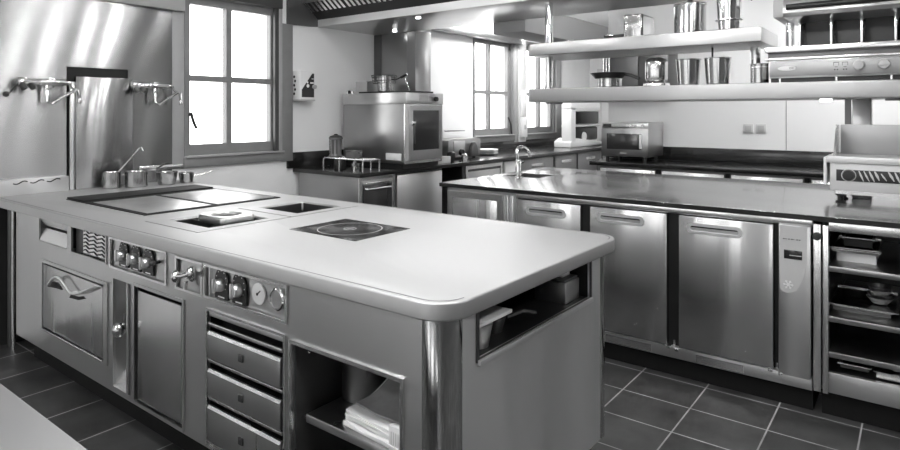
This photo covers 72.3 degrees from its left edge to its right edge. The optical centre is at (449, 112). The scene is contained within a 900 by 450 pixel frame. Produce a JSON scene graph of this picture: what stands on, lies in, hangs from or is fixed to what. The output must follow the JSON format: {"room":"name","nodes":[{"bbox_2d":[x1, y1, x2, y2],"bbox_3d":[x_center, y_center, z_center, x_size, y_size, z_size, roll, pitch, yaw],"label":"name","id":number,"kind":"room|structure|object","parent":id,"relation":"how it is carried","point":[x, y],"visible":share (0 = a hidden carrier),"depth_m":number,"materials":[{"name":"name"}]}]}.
{"room":"commercial kitchen","nodes":[
{"label":"commercial kitchen","id":0,"kind":"room"},
{"bbox_2d":[88,0,589,194],"bbox_3d":[-1.297,0.025,5.777,0.280,2.750,12.400,0,0,37],"label":"wall","id":1,"kind":"structure","parent":0,"point":[338,59],"depth_m":5.85,"materials":[{"name":"white paint"}]},
{"bbox_2d":[3,76,81,104],"bbox_3d":[-2.528,-0.134,3.818,0.117,0.175,0.420,0,0,37],"label":"tap","id":2,"kind":"object","parent":1,"relation":"attached to","point":[22,82],"visible":1,"depth_m":3.82,"materials":[{"name":"silver metal"}]},
{"bbox_2d":[0,0,171,189],"bbox_3d":[-3.366,-0.125,2.803,0.043,1.250,4.362,0,0,37],"label":"wall panel","id":3,"kind":"object","parent":1,"relation":"attached to","point":[56,39],"depth_m":4.05,"materials":[{"name":"silver metal"}]},
{"bbox_2d":[96,0,184,11],"bbox_3d":[-3.340,-1.050,2.835,0.050,0.596,4.445,0,0,37],"label":"trim","id":4,"kind":"structure","parent":1,"relation":"attached to","point":[172,5],"depth_m":4.42,"materials":[{"name":"silver metal"}]},
{"bbox_2d":[130,81,182,105],"bbox_3d":[-2.093,-0.134,4.387,0.117,0.175,0.346,0,0,37],"label":"tap","id":5,"kind":"object","parent":1,"relation":"attached to","point":[136,86],"visible":1,"depth_m":4.37,"materials":[{"name":"silver metal"}]},
{"bbox_2d":[139,163,183,170],"bbox_3d":[-2.097,0.398,4.484,0.020,0.035,0.335,0,0,37],"label":"trim","id":6,"kind":"structure","parent":1,"relation":"attached to","point":[168,166],"depth_m":4.48,"materials":[{"name":"silver metal"}]},
{"bbox_2d":[172,11,183,168],"bbox_3d":[-2.025,-0.165,4.585,0.012,1.170,0.094,0,0,37],"label":"trim","id":7,"kind":"structure","parent":1,"relation":"attached to","point":[177,17],"depth_m":4.58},
{"bbox_2d":[183,0,292,167],"bbox_3d":[-1.722,-0.310,5.032,0.150,1.460,1.000,0,0,37],"label":"window","id":8,"kind":"structure","parent":1,"relation":"in","point":[278,145],"depth_m":5.09,"materials":[{"name":"grey wood"}]},
{"bbox_2d":[293,71,316,100],"bbox_3d":[-1.285,-0.234,5.431,0.158,0.262,0.168,0,0,37],"label":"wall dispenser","id":9,"kind":"object","parent":1,"relation":"attached to","point":[303,81],"visible":1,"depth_m":5.38,"materials":[{"name":"white plastic"}]},
{"bbox_2d":[286,138,556,168],"bbox_3d":[0.374,0.419,7.709,0.022,0.138,5.900,0,0,37],"label":"strip","id":10,"kind":"object","parent":1,"relation":"attached to","point":[308,158],"visible":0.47,"depth_m":5.72,"materials":[{"name":"black stone"}]},
{"bbox_2d":[431,27,524,44],"bbox_3d":[0.402,-0.965,7.668,0.120,0.080,1.870,0,0,37],"label":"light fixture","id":11,"kind":"object","parent":1,"relation":"attached to","point":[461,31],"visible":0.7,"depth_m":7.55,"materials":[{"name":"silver metal"}]},
{"bbox_2d":[473,38,515,142],"bbox_3d":[0.545,-0.310,8.000,0.145,1.380,0.950,0,0,37],"label":"window","id":12,"kind":"structure","parent":1,"relation":"in","point":[486,135],"depth_m":8.02,"materials":[{"name":"grey wood"}]},
{"bbox_2d":[513,44,517,141],"bbox_3d":[0.889,-0.280,8.379,0.030,1.360,0.090,0,0,37],"label":"trim","id":13,"kind":"structure","parent":1,"relation":"attached to","point":[515,47],"depth_m":8.35,"materials":[{"name":"white paint"}]},
{"bbox_2d":[518,41,525,141],"bbox_3d":[0.984,-0.300,8.495,0.040,1.400,0.190,0,0,37],"label":"trim","id":14,"kind":"structure","parent":1,"relation":"attached to","point":[522,47],"depth_m":8.44,"materials":[{"name":"white paint"}]},
{"bbox_2d":[521,91,526,136],"bbox_3d":[1.021,0.020,8.479,0.038,0.640,0.130,0,0,37],"label":"switch box","id":15,"kind":"object","parent":1,"relation":"attached to","point":[523,93],"visible":1,"depth_m":8.45,"materials":[{"name":"white plastic"}]},
{"bbox_2d":[526,41,556,139],"bbox_3d":[1.286,-0.310,8.969,0.145,1.380,0.910,0,0,37],"label":"window","id":16,"kind":"structure","parent":1,"relation":"in","point":[537,132],"depth_m":8.99,"materials":[{"name":"grey wood"}]},
{"bbox_2d":[555,60,560,138],"bbox_3d":[1.645,-0.280,9.368,0.030,1.360,0.160,0,0,37],"label":"trim","id":17,"kind":"structure","parent":1,"relation":"attached to","point":[557,63],"depth_m":9.34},
{"bbox_2d":[374,31,430,91],"bbox_3d":[-0.479,-0.148,6.157,0.553,1.272,0.233,0,0,37],"label":"pillar","id":18,"kind":"structure","parent":0,"point":[398,54],"depth_m":6.02,"materials":[{"name":"silver metal"}]},
{"bbox_2d":[0,340,899,449],"bbox_3d":[1.693,1.450,3.489,7.950,0.100,12.400,0,0,37],"label":"floor","id":19,"kind":"structure","parent":0,"point":[646,408],"depth_m":2.82,"materials":[{"name":"tile"}]},
{"bbox_2d":[7,210,10,346],"bbox_3d":[-2.632,0.978,3.694,0.036,0.845,0.036,0,0,37],"label":"pipe","id":20,"kind":"object","parent":19,"relation":"on","point":[8,211],"visible":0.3,"depth_m":3.68,"materials":[{"name":"grey metal"}]},
{"bbox_2d":[11,211,15,349],"bbox_3d":[-2.580,0.978,3.642,0.022,0.845,0.022,0,0,37],"label":"pipe","id":21,"kind":"object","parent":19,"relation":"on","point":[13,213],"visible":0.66,"depth_m":3.63,"materials":[{"name":"silver metal"}]},
{"bbox_2d":[0,384,86,449],"bbox_3d":[-1.388,0.950,1.000,2.180,0.900,0.902,0,0,37],"label":"worktable","id":22,"kind":"object","parent":19,"relation":"on","point":[22,427],"visible":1,"depth_m":0.97,"materials":[{"name":"silver metal"}]},
{"bbox_2d":[0,175,614,449],"bbox_3d":[-1.020,0.902,3.078,3.435,0.995,1.171,0,0,37],"label":"kitchen island","id":23,"kind":"object","parent":19,"relation":"on","point":[238,336],"visible":0.99,"depth_m":2.28,"materials":[{"name":"grey metal"}]},
{"bbox_2d":[41,259,107,365],"bbox_3d":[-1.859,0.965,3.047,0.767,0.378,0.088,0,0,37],"label":"oven","id":24,"kind":"object","parent":23,"relation":"in","point":[74,300],"depth_m":3.00,"materials":[{"name":"metal"}]},
{"bbox_2d":[70,226,106,264],"bbox_3d":[-1.717,0.625,2.944,0.389,0.141,0.029,0,0,37],"label":"vent grille","id":25,"kind":"object","parent":23,"relation":"attached to","point":[91,244],"depth_m":2.94,"materials":[{"name":"silver metal"}]},
{"bbox_2d":[192,210,253,226],"bbox_3d":[-1.061,0.543,2.908,0.316,0.134,0.180,0,0,37],"label":"insert","id":26,"kind":"object","parent":23,"relation":"in","point":[224,217],"visible":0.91,"depth_m":2.85,"materials":[{"name":"silver metal"}]},
{"bbox_2d":[0,180,614,321],"bbox_3d":[-1.019,0.525,3.080,3.435,0.050,1.165,0,0,37],"label":"island countertop","id":27,"kind":"structure","parent":23,"relation":"on","point":[441,257],"depth_m":2.27,"materials":[{"name":"grey metal"}]},
{"bbox_2d":[102,171,120,188],"bbox_3d":[-2.240,0.445,4.074,0.116,0.108,0.116,0,0,37],"label":"saucepan","id":28,"kind":"object","parent":27,"relation":"on","point":[110,179],"visible":0.98,"depth_m":4.03,"materials":[{"name":"silver metal"}]},
{"bbox_2d":[121,170,147,187],"bbox_3d":[-2.111,0.447,4.145,0.145,0.104,0.145,0,0,2],"label":"saucepan","id":29,"kind":"object","parent":27,"relation":"on","point":[135,178],"visible":1,"depth_m":4.09,"materials":[{"name":"silver metal"}]},
{"bbox_2d":[155,162,177,184],"bbox_3d":[-1.991,0.428,4.305,0.209,0.142,0.155,0,0,37],"label":"saute pan","id":30,"kind":"object","parent":27,"relation":"on","point":[163,177],"visible":1,"depth_m":4.23,"materials":[{"name":"silver metal"}]},
{"bbox_2d":[179,170,211,182],"bbox_3d":[-1.846,0.459,4.451,0.221,0.079,0.110,0,0,-37],"label":"saute pan","id":31,"kind":"object","parent":27,"relation":"on","point":[184,177],"visible":1,"depth_m":4.38,"materials":[{"name":"silver metal"}]},
{"bbox_2d":[146,208,288,232],"bbox_3d":[-1.080,0.579,2.888,0.441,0.162,0.481,0,0,37],"label":"cooktop","id":32,"kind":"object","parent":27,"relation":"in","point":[185,223],"depth_m":2.85,"materials":[{"name":"grey metal"}]},
{"bbox_2d":[239,199,355,216],"bbox_3d":[-0.799,0.579,3.255,0.441,0.162,0.436,0,0,37],"label":"sink","id":33,"kind":"object","parent":27,"relation":"in","point":[298,207],"depth_m":3.34,"materials":[{"name":"grey metal"}]},
{"bbox_2d":[290,219,409,240],"bbox_3d":[-0.429,0.499,2.642,0.402,0.002,0.325,0,0,37],"label":"induction hob","id":34,"kind":"object","parent":27,"relation":"in","point":[340,229],"depth_m":2.62,"materials":[{"name":"grey glass"}]},
{"bbox_2d":[306,397,388,449],"bbox_3d":[-0.181,0.990,2.022,0.425,0.028,0.388,0,0,37],"label":"niche shelf","id":35,"kind":"object","parent":23,"relation":"attached to","point":[329,417],"depth_m":1.95,"materials":[{"name":"silver metal"}]},
{"bbox_2d":[342,362,386,403],"bbox_3d":[-0.292,0.880,2.137,0.170,0.190,0.170,0,0,37],"label":"bowl","id":36,"kind":"object","parent":23,"relation":"on","point":[358,384],"visible":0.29,"depth_m":2.06,"materials":[{"name":"grey metal"}]},
{"bbox_2d":[343,378,398,449],"bbox_3d":[-0.165,0.914,1.918,0.263,0.125,0.227,0,0,41],"label":"cloth","id":37,"kind":"object","parent":23,"relation":"on","point":[371,416],"visible":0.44,"depth_m":1.89,"materials":[{"name":"white fabric"}]},
{"bbox_2d":[389,423,398,449],"bbox_3d":[-0.150,0.939,1.771,0.054,0.072,0.021,0,0,37],"label":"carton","id":38,"kind":"object","parent":37,"relation":"on","point":[393,428],"visible":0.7,"depth_m":1.77,"materials":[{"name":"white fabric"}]},
{"bbox_2d":[480,322,492,348],"bbox_3d":[0.078,0.666,1.860,0.104,0.070,0.104,0,0,37],"label":"tub","id":39,"kind":"object","parent":23,"relation":"on","point":[485,331],"visible":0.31,"depth_m":1.82,"materials":[{"name":"plastic"}]},
{"bbox_2d":[480,305,511,327],"bbox_3d":[0.106,0.624,1.877,0.068,0.012,0.210,0,0,37],"label":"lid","id":40,"kind":"object","parent":39,"relation":"on","point":[489,315],"visible":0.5,"depth_m":1.90,"materials":[{"name":"white plastic"}]},
{"bbox_2d":[491,309,536,333],"bbox_3d":[0.180,0.670,2.015,0.209,0.062,0.096,0,0,-38],"label":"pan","id":41,"kind":"object","parent":23,"relation":"on","point":[497,326],"visible":0.44,"depth_m":1.96,"materials":[{"name":"grey metal"}]},
{"bbox_2d":[535,274,578,303],"bbox_3d":[0.405,0.658,2.331,0.130,0.086,0.115,0,0,37],"label":"tin box","id":42,"kind":"object","parent":23,"relation":"on","point":[562,290],"visible":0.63,"depth_m":2.28,"materials":[{"name":"metal"}]},
{"bbox_2d":[299,173,394,206],"bbox_3d":[-0.890,0.962,5.359,0.794,0.876,0.430,0,0,37],"label":"base cabinet","id":43,"kind":"object","parent":19,"relation":"on","point":[375,190],"visible":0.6,"depth_m":5.16,"materials":[{"name":"silver metal"}]},
{"bbox_2d":[395,169,441,212],"bbox_3d":[-0.564,0.962,5.817,0.755,0.876,0.685,0,0,37],"label":"base cabinet","id":44,"kind":"object","parent":19,"relation":"on","point":[418,190],"visible":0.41,"depth_m":5.58,"materials":[{"name":"grey metal"}]},
{"bbox_2d":[442,160,514,213],"bbox_3d":[0.159,0.962,6.766,0.750,0.876,1.020,0,0,37],"label":"base cabinet","id":45,"kind":"object","parent":19,"relation":"on","point":[478,170],"visible":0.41,"depth_m":6.29,"materials":[{"name":"grey metal"}]},
{"bbox_2d":[447,187,517,222],"bbox_3d":[0.608,0.951,4.567,0.545,0.898,1.367,0,0,37],"label":"base cabinet","id":46,"kind":"object","parent":19,"relation":"on","point":[493,205],"visible":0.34,"depth_m":4.01,"materials":[{"name":"silver metal"}]},
{"bbox_2d":[521,156,552,170],"bbox_3d":[0.741,0.962,7.523,0.755,0.876,0.850,0,0,37],"label":"base cabinet","id":47,"kind":"object","parent":19,"relation":"on","point":[547,161],"visible":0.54,"depth_m":7.29,"materials":[{"name":"grey metal"}]},
{"bbox_2d":[553,153,576,168],"bbox_3d":[1.200,0.962,8.122,0.755,0.876,0.640,0,0,37],"label":"base cabinet","id":48,"kind":"object","parent":19,"relation":"on","point":[568,161],"visible":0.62,"depth_m":7.88,"materials":[{"name":"grey metal"}]},
{"bbox_2d":[576,150,601,169],"bbox_3d":[1.640,0.962,8.698,0.755,0.876,0.790,0,0,37],"label":"base cabinet","id":49,"kind":"object","parent":19,"relation":"on","point":[583,158],"visible":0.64,"depth_m":8.40,"materials":[{"name":"grey metal"}]},
{"bbox_2d":[516,193,822,409],"bbox_3d":[1.461,0.951,3.903,1.614,0.898,1.385,0,0,37],"label":"base cabinet","id":50,"kind":"object","parent":19,"relation":"on","point":[725,300],"depth_m":3.15,"materials":[{"name":"silver metal"}]},
{"bbox_2d":[439,167,899,228],"bbox_3d":[1.628,0.488,3.815,3.150,0.026,1.482,0,0,37],"label":"countertop","id":51,"kind":"structure","parent":50,"relation":"on","point":[789,200],"depth_m":3.62,"materials":[{"name":"silver metal"}]},
{"bbox_2d":[514,145,530,177],"bbox_3d":[0.542,0.357,4.509,0.101,0.235,0.162,0,0,37],"label":"tap","id":52,"kind":"object","parent":51,"relation":"on","point":[518,162],"visible":1,"depth_m":4.48,"materials":[{"name":"silver metal"}]},
{"bbox_2d":[508,173,552,177],"bbox_3d":[0.609,0.570,4.671,0.286,0.181,0.296,0,0,37],"label":"sink basin","id":53,"kind":"object","parent":51,"relation":"in","point":[528,175],"visible":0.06,"depth_m":4.81,"materials":[{"name":"grey metal"}]},
{"bbox_2d":[528,2,899,198],"bbox_3d":[1.817,-0.155,3.709,2.822,1.258,0.500,0,0,37],"label":"shelf","id":54,"kind":"object","parent":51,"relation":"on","point":[862,93],"visible":0.97,"depth_m":3.73,"materials":[{"name":"silver metal"}]},
{"bbox_2d":[598,78,621,86],"bbox_3d":[1.073,-0.198,4.127,0.158,0.060,0.158,0,0,37],"label":"casserole","id":55,"kind":"object","parent":54,"relation":"on","point":[603,82],"visible":0.83,"depth_m":4.06,"materials":[{"name":"silver metal"}]},
{"bbox_2d":[590,72,639,79],"bbox_3d":[1.097,-0.241,4.130,0.306,0.064,0.244,0,0,5],"label":"frying pan","id":56,"kind":"object","parent":55,"relation":"on","point":[597,75],"visible":0.92,"depth_m":4.04,"materials":[{"name":"black metal"}]},
{"bbox_2d":[624,14,653,36],"bbox_3d":[1.259,-0.563,4.098,0.142,0.155,0.252,0,0,37],"label":"steel container","id":57,"kind":"object","parent":54,"relation":"on","point":[634,24],"visible":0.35,"depth_m":4.01,"materials":[{"name":"grey metal"}]},
{"bbox_2d":[643,57,669,85],"bbox_3d":[1.330,-0.260,3.966,0.143,0.184,0.145,0,0,37],"label":"pot","id":58,"kind":"object","parent":54,"relation":"on","point":[656,69],"visible":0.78,"depth_m":3.91,"materials":[{"name":"silver metal"}]},
{"bbox_2d":[676,58,701,84],"bbox_3d":[1.489,-0.250,3.847,0.154,0.165,0.154,0,0,37],"label":"beaker","id":59,"kind":"object","parent":54,"relation":"on","point":[688,69],"visible":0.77,"depth_m":3.79,"materials":[{"name":"grey metal"}]},
{"bbox_2d":[673,0,706,32],"bbox_3d":[1.497,-0.593,3.841,0.196,0.216,0.196,0,0,37],"label":"stockpot","id":60,"kind":"object","parent":54,"relation":"on","point":[689,16],"visible":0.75,"depth_m":3.76,"materials":[{"name":"silver metal"}]},
{"bbox_2d":[704,57,731,83],"bbox_3d":[1.626,-0.250,3.742,0.158,0.165,0.158,0,0,37],"label":"beaker","id":61,"kind":"object","parent":54,"relation":"on","point":[717,69],"visible":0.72,"depth_m":3.68,"materials":[{"name":"grey metal"}]},
{"bbox_2d":[715,0,751,28],"bbox_3d":[1.681,-0.611,3.679,0.155,0.250,0.189,0,0,-28],"label":"steel container","id":62,"kind":"object","parent":54,"relation":"on","point":[728,11],"visible":0.77,"depth_m":3.64,"materials":[{"name":"silver metal"}]},
{"bbox_2d":[749,63,768,82],"bbox_3d":[1.796,-0.225,3.574,0.106,0.115,0.105,0,0,37],"label":"pot","id":63,"kind":"object","parent":54,"relation":"on","point":[759,72],"visible":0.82,"depth_m":3.53,"materials":[{"name":"silver metal"}]},
{"bbox_2d":[765,0,899,82],"bbox_3d":[2.223,-0.409,3.367,0.840,0.483,0.510,0,0,37],"label":"grill","id":64,"kind":"object","parent":54,"relation":"on","point":[839,40],"visible":0.98,"depth_m":3.33,"materials":[{"name":"silver metal"}]},
{"bbox_2d":[786,0,893,9],"bbox_3d":[2.107,-0.575,3.154,0.685,0.031,0.031,0,0,37],"label":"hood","id":65,"kind":"object","parent":64,"relation":"attached to","point":[797,4],"depth_m":3.23,"materials":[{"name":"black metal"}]},
{"bbox_2d":[783,0,899,25],"bbox_3d":[2.253,-0.588,3.344,0.725,0.125,0.450,0,0,37],"label":"shelf","id":66,"kind":"object","parent":64,"relation":"attached to","point":[878,10],"depth_m":3.33,"materials":[{"name":"silver metal"}]},
{"bbox_2d":[824,124,899,202],"bbox_3d":[2.355,0.270,3.134,0.757,0.410,0.271,0,0,37],"label":"griddle","id":67,"kind":"object","parent":51,"relation":"on","point":[868,163],"visible":1,"depth_m":3.24,"materials":[{"name":"silver metal"}]},
{"bbox_2d":[835,190,899,197],"bbox_3d":[2.373,0.419,3.134,0.680,0.018,0.218,0,0,37],"label":"tray","id":68,"kind":"object","parent":67,"relation":"on","point":[839,193],"depth_m":3.16,"materials":[{"name":"silver metal"}]},
{"bbox_2d":[597,165,829,183],"bbox_3d":[3.068,0.958,5.163,3.700,0.884,0.550,0,0,37],"label":"cabinet","id":69,"kind":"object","parent":19,"relation":"on","point":[815,180],"depth_m":5.39,"materials":[{"name":"grey metal"}]},
{"bbox_2d":[589,157,823,177],"bbox_3d":[3.068,0.495,5.162,3.800,0.040,0.608,0,0,37],"label":"countertop","id":70,"kind":"structure","parent":69,"relation":"on","point":[767,169],"depth_m":5.52,"materials":[{"name":"black stone"}]},
{"bbox_2d":[602,122,662,162],"bbox_3d":[1.800,0.285,6.093,0.469,0.380,0.455,0,0,37],"label":"microwave","id":71,"kind":"object","parent":70,"relation":"on","point":[625,139],"visible":1,"depth_m":5.93,"materials":[{"name":"silver metal"}]},
{"bbox_2d":[812,222,899,431],"bbox_3d":[2.371,0.952,3.150,0.742,0.897,1.315,0,0,37],"label":"rack","id":72,"kind":"object","parent":19,"relation":"on","point":[859,396],"visible":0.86,"depth_m":2.83,"materials":[{"name":"silver metal"}]},
{"bbox_2d":[838,359,871,372],"bbox_3d":[1.962,1.179,2.968,0.130,0.023,0.320,0,0,37],"label":"steel tray","id":73,"kind":"object","parent":72,"relation":"on","point":[844,363],"visible":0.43,"depth_m":2.86,"materials":[{"name":"grey metal"}]},
{"bbox_2d":[837,252,878,264],"bbox_3d":[1.986,0.679,2.995,0.175,0.048,0.290,0,0,37],"label":"plastic tub","id":74,"kind":"object","parent":72,"relation":"on","point":[841,256],"visible":0.48,"depth_m":2.89,"materials":[{"name":"white plastic"}]},
{"bbox_2d":[830,241,884,255],"bbox_3d":[1.984,0.648,2.996,0.200,0.015,0.350,0,0,37],"label":"steel tray","id":75,"kind":"object","parent":74,"relation":"on","point":[833,249],"visible":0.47,"depth_m":2.86,"materials":[{"name":"grey metal"}]},
{"bbox_2d":[830,235,884,252],"bbox_3d":[1.984,0.636,2.996,0.200,0.007,0.350,0,0,37],"label":"steel tray","id":76,"kind":"object","parent":75,"relation":"on","point":[838,242],"visible":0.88,"depth_m":2.93,"materials":[{"name":"grey metal"}]},
{"bbox_2d":[842,233,875,248],"bbox_3d":[1.988,0.610,2.986,0.130,0.043,0.260,0,0,37],"label":"lidded box","id":77,"kind":"object","parent":76,"relation":"on","point":[850,239],"visible":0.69,"depth_m":2.90,"materials":[{"name":"black plastic"}]},
{"bbox_2d":[831,304,892,317],"bbox_3d":[2.017,0.923,3.002,0.245,0.025,0.360,0,0,37],"label":"steel tray","id":78,"kind":"object","parent":72,"relation":"on","point":[837,307],"visible":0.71,"depth_m":2.86,"materials":[{"name":"grey metal"}]},
{"bbox_2d":[830,284,899,314],"bbox_3d":[2.021,0.905,2.999,0.275,0.008,0.400,0,0,37],"label":"steel tray","id":79,"kind":"object","parent":78,"relation":"on","point":[842,295],"visible":0.88,"depth_m":2.97,"materials":[{"name":"grey metal"}]},
{"bbox_2d":[866,294,893,304],"bbox_3d":[2.034,0.885,2.914,0.110,0.030,0.109,0,0,37],"label":"glass bowl","id":80,"kind":"object","parent":79,"relation":"on","point":[876,301],"visible":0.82,"depth_m":2.88,"materials":[{"name":"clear glass"}]},
{"bbox_2d":[867,290,893,299],"bbox_3d":[2.034,0.869,2.914,0.106,0.030,0.105,0,0,37],"label":"glass bowl","id":81,"kind":"object","parent":80,"relation":"on","point":[868,291],"visible":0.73,"depth_m":2.88,"materials":[{"name":"glass"}]},
{"bbox_2d":[867,287,892,295],"bbox_3d":[2.034,0.852,2.914,0.102,0.030,0.101,0,0,37],"label":"glass bowl","id":82,"kind":"object","parent":81,"relation":"on","point":[868,288],"visible":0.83,"depth_m":2.88,"materials":[{"name":"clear glass"}]},
{"bbox_2d":[868,283,892,291],"bbox_3d":[2.034,0.835,2.914,0.098,0.030,0.097,0,0,37],"label":"glass bowl","id":83,"kind":"object","parent":82,"relation":"on","point":[878,287],"visible":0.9,"depth_m":2.92,"materials":[{"name":"glass"}]},
{"bbox_2d":[829,323,899,370],"bbox_3d":[2.251,1.112,2.943,0.675,0.026,0.789,0,0,37],"label":"shelf","id":84,"kind":"object","parent":72,"relation":"attached to","point":[867,346],"depth_m":2.89,"materials":[{"name":"silver metal"}]},
{"bbox_2d":[829,279,899,333],"bbox_3d":[2.251,0.949,2.943,0.675,0.026,0.789,0,0,37],"label":"shelf","id":85,"kind":"object","parent":72,"relation":"attached to","point":[892,324],"depth_m":2.80,"materials":[{"name":"silver metal"}]},
{"bbox_2d":[829,242,899,280],"bbox_3d":[2.251,0.718,2.943,0.675,0.026,0.789,0,0,37],"label":"shelf","id":86,"kind":"object","parent":72,"relation":"attached to","point":[887,266],"depth_m":2.83,"materials":[{"name":"silver metal"}]},
{"bbox_2d":[874,366,899,382],"bbox_3d":[2.130,1.175,2.846,0.265,0.031,0.410,0,0,37],"label":"steel tray","id":87,"kind":"object","parent":72,"relation":"on","point":[882,373],"visible":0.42,"depth_m":2.75,"materials":[{"name":"white metal"}]},
{"bbox_3d":[2.172,0.962,9.393,0.755,0.876,0.940,0,0,37],"label":"base cabinet","id":88,"kind":"object","parent":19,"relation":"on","visible":0},
{"bbox_2d":[293,144,601,177],"bbox_3d":[0.719,0.505,7.489,0.838,0.035,5.830,0,0,37],"label":"countertop","id":89,"kind":"structure","parent":88,"relation":"on","point":[540,151],"depth_m":6.15,"materials":[{"name":"black stone"}]},
{"bbox_2d":[323,156,379,171],"bbox_3d":[-0.845,0.436,5.251,0.497,0.102,0.209,0,0,37],"label":"wire stand","id":90,"kind":"object","parent":89,"relation":"on","point":[362,159],"visible":0.89,"depth_m":5.18,"materials":[{"name":"silver metal"}]},
{"bbox_2d":[329,134,342,156],"bbox_3d":[-0.989,0.284,5.340,0.120,0.200,0.120,0,0,37],"label":"canister","id":91,"kind":"object","parent":90,"relation":"on","point":[335,141],"visible":1,"depth_m":5.30,"materials":[{"name":"grey metal"}]},
{"bbox_2d":[345,150,362,157],"bbox_3d":[-0.805,0.354,5.231,0.183,0.060,0.156,0,0,12],"label":"pan","id":92,"kind":"object","parent":90,"relation":"on","point":[348,153],"visible":1,"depth_m":5.17,"materials":[{"name":"grey metal"}]},
{"bbox_2d":[343,92,442,168],"bbox_3d":[-0.511,0.156,5.705,0.844,0.662,0.523,0,0,37],"label":"oven","id":93,"kind":"object","parent":89,"relation":"on","point":[402,130],"visible":0.98,"depth_m":5.49,"materials":[{"name":"silver metal"}]},
{"bbox_2d":[359,91,432,92],"bbox_3d":[-0.502,-0.184,5.697,0.600,0.016,0.360,0,0,37],"label":"tray","id":94,"kind":"object","parent":93,"relation":"on","point":[376,91],"visible":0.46,"depth_m":5.53,"materials":[{"name":"silver metal"}]},
{"bbox_2d":[356,81,376,91],"bbox_3d":[-0.752,-0.241,5.838,0.150,0.097,0.240,0,0,37],"label":"glass box","id":95,"kind":"object","parent":94,"relation":"on","point":[363,86],"visible":0.6,"depth_m":5.74,"materials":[{"name":"glass"}]},
{"bbox_2d":[377,73,407,90],"bbox_3d":[-0.535,-0.270,5.647,0.323,0.178,0.176,0,0,37],"label":"pot","id":96,"kind":"object","parent":94,"relation":"on","point":[381,86],"visible":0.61,"depth_m":5.62,"materials":[{"name":"silver metal"}]},
{"bbox_2d":[442,137,479,156],"bbox_3d":[0.006,0.380,6.681,0.490,0.214,0.580,0,0,37],"label":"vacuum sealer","id":97,"kind":"object","parent":89,"relation":"on","point":[470,146],"visible":0.59,"depth_m":6.50,"materials":[{"name":"silver metal"}]},
{"bbox_2d":[442,130,464,137],"bbox_3d":[-0.083,0.216,6.705,0.280,0.112,0.450,0,0,37],"label":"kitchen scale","id":98,"kind":"object","parent":97,"relation":"on","point":[444,134],"visible":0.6,"depth_m":6.60,"materials":[{"name":"white plastic"}]},
{"bbox_2d":[554,103,601,147],"bbox_3d":[1.889,0.158,9.036,0.260,0.660,1.050,0,0,37],"label":"coffee machine","id":99,"kind":"object","parent":89,"relation":"on","point":[579,120],"visible":0.94,"depth_m":8.81,"materials":[{"name":"white plastic"}]},
{"bbox_2d":[493,15,607,42],"bbox_3d":[1.038,-0.801,5.998,0.320,0.228,1.748,0,0,37],"label":"beam","id":100,"kind":"structure","parent":0,"point":[565,28],"depth_m":5.70,"materials":[{"name":"grey metal"}]},
{"bbox_2d":[565,11,607,26],"bbox_3d":[1.693,-1.400,3.489,7.950,0.100,12.400,0,0,37],"label":"ceiling","id":101,"kind":"structure","parent":0,"point":[600,18],"depth_m":8.74,"materials":[{"name":"white paint"}]},
{"bbox_2d":[286,0,704,34],"bbox_3d":[1.193,-1.058,4.124,5.680,0.583,1.200,0,0,37],"label":"extraction hood","id":102,"kind":"object","parent":101,"relation":"attached to","point":[373,17],"visible":1,"depth_m":5.09,"materials":[{"name":"silver metal"}]},
{"bbox_2d":[590,58,601,140],"bbox_3d":[5.322,0.025,8.110,7.400,2.750,0.150,0,0,37],"label":"wall","id":103,"kind":"structure","parent":0,"point":[595,64],"depth_m":10.25,"materials":[{"name":"white paint"}]},
{"bbox_2d":[597,69,607,141],"bbox_3d":[2.866,0.340,9.836,1.100,2.120,0.088,0,0,37],"label":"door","id":104,"kind":"structure","parent":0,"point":[603,113],"depth_m":10.12,"materials":[{"name":"white paint"}]},
{"bbox_2d":[608,0,899,157],"bbox_3d":[3.990,0.025,4.936,5.660,2.750,0.150,0,0,37],"label":"wall","id":105,"kind":"structure","parent":0,"point":[811,124],"depth_m":5.80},
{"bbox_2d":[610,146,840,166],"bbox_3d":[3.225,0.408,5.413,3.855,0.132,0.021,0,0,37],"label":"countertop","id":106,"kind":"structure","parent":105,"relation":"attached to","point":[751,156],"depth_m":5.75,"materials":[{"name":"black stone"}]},
{"bbox_2d":[773,0,788,24],"bbox_3d":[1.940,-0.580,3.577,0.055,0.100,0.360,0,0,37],"label":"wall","id":107,"kind":"structure","parent":0,"point":[777,4],"depth_m":3.44,"materials":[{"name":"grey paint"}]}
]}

